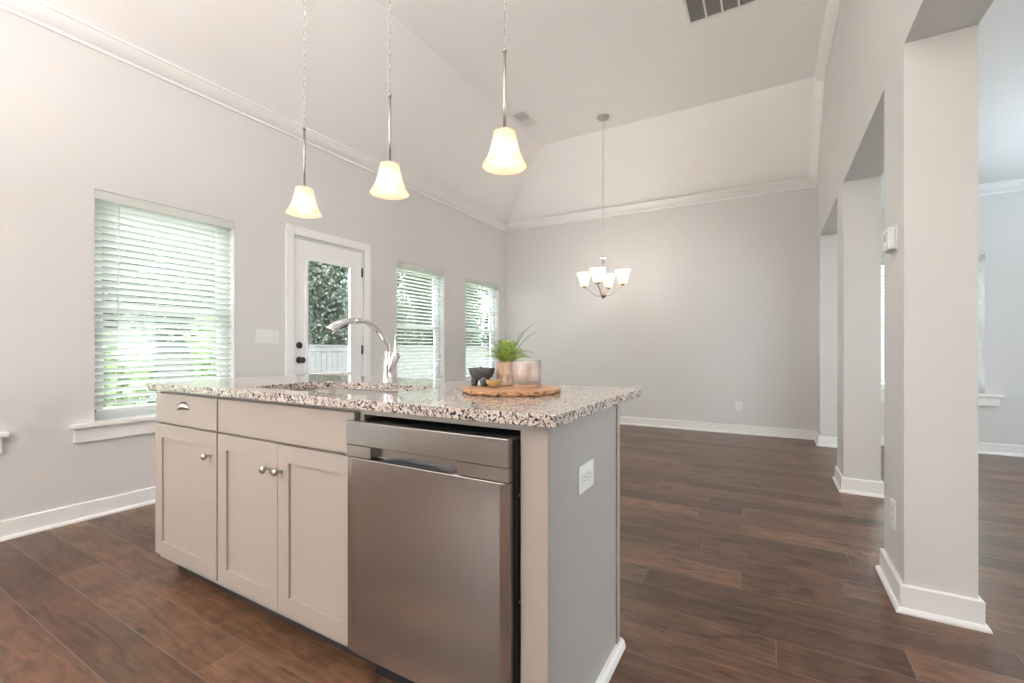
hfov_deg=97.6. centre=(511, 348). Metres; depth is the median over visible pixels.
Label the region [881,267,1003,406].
window
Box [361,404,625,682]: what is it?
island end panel
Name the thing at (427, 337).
leafy tree
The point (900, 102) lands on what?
wall
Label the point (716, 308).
wall
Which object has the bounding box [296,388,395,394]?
undermount sink
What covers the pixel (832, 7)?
trim
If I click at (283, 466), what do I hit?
base cabinet
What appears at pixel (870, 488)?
baseboard
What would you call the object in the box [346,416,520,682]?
dishwasher
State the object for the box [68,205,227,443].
window
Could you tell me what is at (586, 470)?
island outlet
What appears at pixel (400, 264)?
window blind
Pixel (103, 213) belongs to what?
leafy tree
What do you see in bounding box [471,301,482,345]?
leafy tree
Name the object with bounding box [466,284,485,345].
leafy tree
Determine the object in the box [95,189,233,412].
window blind
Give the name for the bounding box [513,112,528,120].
grille
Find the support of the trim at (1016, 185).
attached to the wall at (716, 308)
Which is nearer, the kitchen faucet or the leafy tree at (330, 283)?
the kitchen faucet
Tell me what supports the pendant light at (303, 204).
hanging from the ceiling at (724, 101)
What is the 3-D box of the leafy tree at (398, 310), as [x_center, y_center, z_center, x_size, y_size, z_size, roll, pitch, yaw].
[-3.708,-2.385,16.568,2.274,8.340,2.633,0,0,36]
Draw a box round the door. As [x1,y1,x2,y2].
[285,223,370,375]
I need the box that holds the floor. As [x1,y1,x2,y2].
[0,424,1023,682]
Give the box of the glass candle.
[512,360,540,387]
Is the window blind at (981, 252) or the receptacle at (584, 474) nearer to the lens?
the receptacle at (584, 474)
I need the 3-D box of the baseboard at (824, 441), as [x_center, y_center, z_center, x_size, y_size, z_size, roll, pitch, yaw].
[3.043,1.006,5.263,7.392,0.108,0.406,0,0,29]
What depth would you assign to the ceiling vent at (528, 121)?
5.33 m
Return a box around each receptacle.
[582,472,586,484]
[588,468,591,480]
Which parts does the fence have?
rail, cap rail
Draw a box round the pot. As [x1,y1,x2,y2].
[496,361,516,385]
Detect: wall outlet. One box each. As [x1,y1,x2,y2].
[735,401,741,410]
[891,498,895,529]
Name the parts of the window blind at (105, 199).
rail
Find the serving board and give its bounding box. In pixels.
[462,384,560,396]
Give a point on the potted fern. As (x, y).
(506, 356)
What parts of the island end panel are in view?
rail, panel, shoe moulding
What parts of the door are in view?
knob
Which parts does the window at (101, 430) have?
sill, sash, sash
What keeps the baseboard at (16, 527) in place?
attached to the wall at (76, 119)
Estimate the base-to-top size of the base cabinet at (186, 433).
0.873 m
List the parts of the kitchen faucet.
spout, handle, lever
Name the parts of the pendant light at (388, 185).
lamp shade, bulb, rod, chain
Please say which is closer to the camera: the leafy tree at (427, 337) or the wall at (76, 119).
the wall at (76, 119)
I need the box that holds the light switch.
[255,329,278,343]
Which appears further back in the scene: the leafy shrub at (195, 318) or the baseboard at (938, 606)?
the leafy shrub at (195, 318)
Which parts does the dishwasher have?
toe plate, pocket handle, control panel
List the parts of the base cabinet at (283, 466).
door, knob, knob, door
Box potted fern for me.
[475,325,535,385]
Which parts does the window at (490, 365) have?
sash, sash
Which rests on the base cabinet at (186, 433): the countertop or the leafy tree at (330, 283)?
the countertop
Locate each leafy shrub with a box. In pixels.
[103,327,153,407]
[184,318,216,376]
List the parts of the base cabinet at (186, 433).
cup pull, drawer, door, knob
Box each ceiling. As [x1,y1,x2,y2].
[41,0,825,222]
[881,0,1023,196]
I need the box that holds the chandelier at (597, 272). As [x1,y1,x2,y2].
[577,114,630,298]
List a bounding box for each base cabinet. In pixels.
[155,390,238,597]
[218,388,391,665]
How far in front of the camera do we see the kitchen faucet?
2.04 m
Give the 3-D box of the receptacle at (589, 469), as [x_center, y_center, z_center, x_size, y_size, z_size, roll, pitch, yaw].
[0.229,0.370,1.318,0.002,0.029,0.033,0,0,30]
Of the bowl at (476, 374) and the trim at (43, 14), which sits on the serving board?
the bowl at (476, 374)
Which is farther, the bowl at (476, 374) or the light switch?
the light switch
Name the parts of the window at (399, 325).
sash, sash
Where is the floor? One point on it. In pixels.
(743, 559)
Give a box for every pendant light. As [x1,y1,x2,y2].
[285,0,321,218]
[369,0,409,199]
[482,0,526,174]
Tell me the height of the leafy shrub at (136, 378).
2.065 m
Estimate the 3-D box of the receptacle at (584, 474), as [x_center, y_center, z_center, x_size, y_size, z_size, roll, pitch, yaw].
[0.208,0.370,1.281,0.002,0.029,0.033,0,0,30]
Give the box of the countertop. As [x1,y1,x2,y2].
[148,374,641,427]
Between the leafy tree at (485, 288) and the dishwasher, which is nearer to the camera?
the dishwasher
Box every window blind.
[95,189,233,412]
[397,260,443,379]
[466,277,497,377]
[881,249,984,388]
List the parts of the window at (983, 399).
sill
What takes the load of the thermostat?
attached to the wall at (900, 102)
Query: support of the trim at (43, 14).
attached to the wall at (76, 119)
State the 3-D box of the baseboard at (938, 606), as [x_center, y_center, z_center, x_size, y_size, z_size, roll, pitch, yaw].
[1.770,1.006,1.917,0.277,0.108,0.423,0,0,30]
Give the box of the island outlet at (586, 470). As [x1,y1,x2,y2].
[578,459,593,494]
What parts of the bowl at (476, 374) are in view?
leg, leg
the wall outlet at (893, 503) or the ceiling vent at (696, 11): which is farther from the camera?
the ceiling vent at (696, 11)
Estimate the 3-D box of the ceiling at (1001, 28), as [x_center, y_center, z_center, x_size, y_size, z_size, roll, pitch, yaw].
[2.836,-1.725,0.530,3.015,0.150,8.950,0,0,30]
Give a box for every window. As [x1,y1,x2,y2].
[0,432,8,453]
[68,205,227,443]
[397,266,438,378]
[466,281,495,380]
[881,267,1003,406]
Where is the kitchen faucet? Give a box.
[326,318,400,382]
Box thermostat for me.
[883,225,896,254]
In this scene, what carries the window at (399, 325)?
in the wall at (76, 119)
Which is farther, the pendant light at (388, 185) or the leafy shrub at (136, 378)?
the leafy shrub at (136, 378)
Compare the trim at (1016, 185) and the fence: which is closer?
the trim at (1016, 185)
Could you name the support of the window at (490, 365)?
in the wall at (76, 119)
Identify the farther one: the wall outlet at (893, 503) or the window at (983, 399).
the window at (983, 399)
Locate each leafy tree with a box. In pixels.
[101,213,168,405]
[132,219,216,403]
[308,260,348,346]
[397,270,431,344]
[410,304,433,344]
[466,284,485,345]
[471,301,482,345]
[479,288,488,345]
[482,320,488,345]
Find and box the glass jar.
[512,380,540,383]
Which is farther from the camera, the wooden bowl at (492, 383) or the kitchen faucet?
the kitchen faucet
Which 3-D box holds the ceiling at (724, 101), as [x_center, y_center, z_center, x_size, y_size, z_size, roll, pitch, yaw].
[-0.474,-2.513,2.404,4.158,1.055,8.891,0,0,30]
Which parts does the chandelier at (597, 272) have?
lamp shade, lamp shade, cord, chain, lamp shade, lamp shade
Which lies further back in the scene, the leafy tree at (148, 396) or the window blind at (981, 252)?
the leafy tree at (148, 396)
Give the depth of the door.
4.16 m
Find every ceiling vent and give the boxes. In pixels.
[510,110,537,127]
[682,0,762,24]
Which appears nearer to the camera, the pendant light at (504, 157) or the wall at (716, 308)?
the pendant light at (504, 157)
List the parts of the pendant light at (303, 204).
lamp shade, rod, chain, bulb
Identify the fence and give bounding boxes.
[158,345,488,390]
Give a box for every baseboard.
[0,486,154,541]
[620,416,1023,456]
[832,466,883,497]
[875,548,992,633]
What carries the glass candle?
on the serving board
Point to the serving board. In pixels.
(543, 390)
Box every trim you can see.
[0,0,816,231]
[808,0,841,182]
[881,178,1023,207]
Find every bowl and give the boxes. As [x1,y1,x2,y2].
[468,368,494,386]
[486,379,501,387]
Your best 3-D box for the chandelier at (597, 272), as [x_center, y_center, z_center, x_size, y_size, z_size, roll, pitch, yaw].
[1.078,-1.663,5.300,0.509,2.152,0.509,0,0,-18]
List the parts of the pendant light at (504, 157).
lamp shade, rod, chain, bulb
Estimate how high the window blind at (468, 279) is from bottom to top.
1.416 m
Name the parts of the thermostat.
plate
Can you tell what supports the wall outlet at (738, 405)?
attached to the wall at (716, 308)
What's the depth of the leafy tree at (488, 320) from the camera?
21.54 m
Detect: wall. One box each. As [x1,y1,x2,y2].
[0,8,505,520]
[506,187,1023,445]
[817,0,993,598]

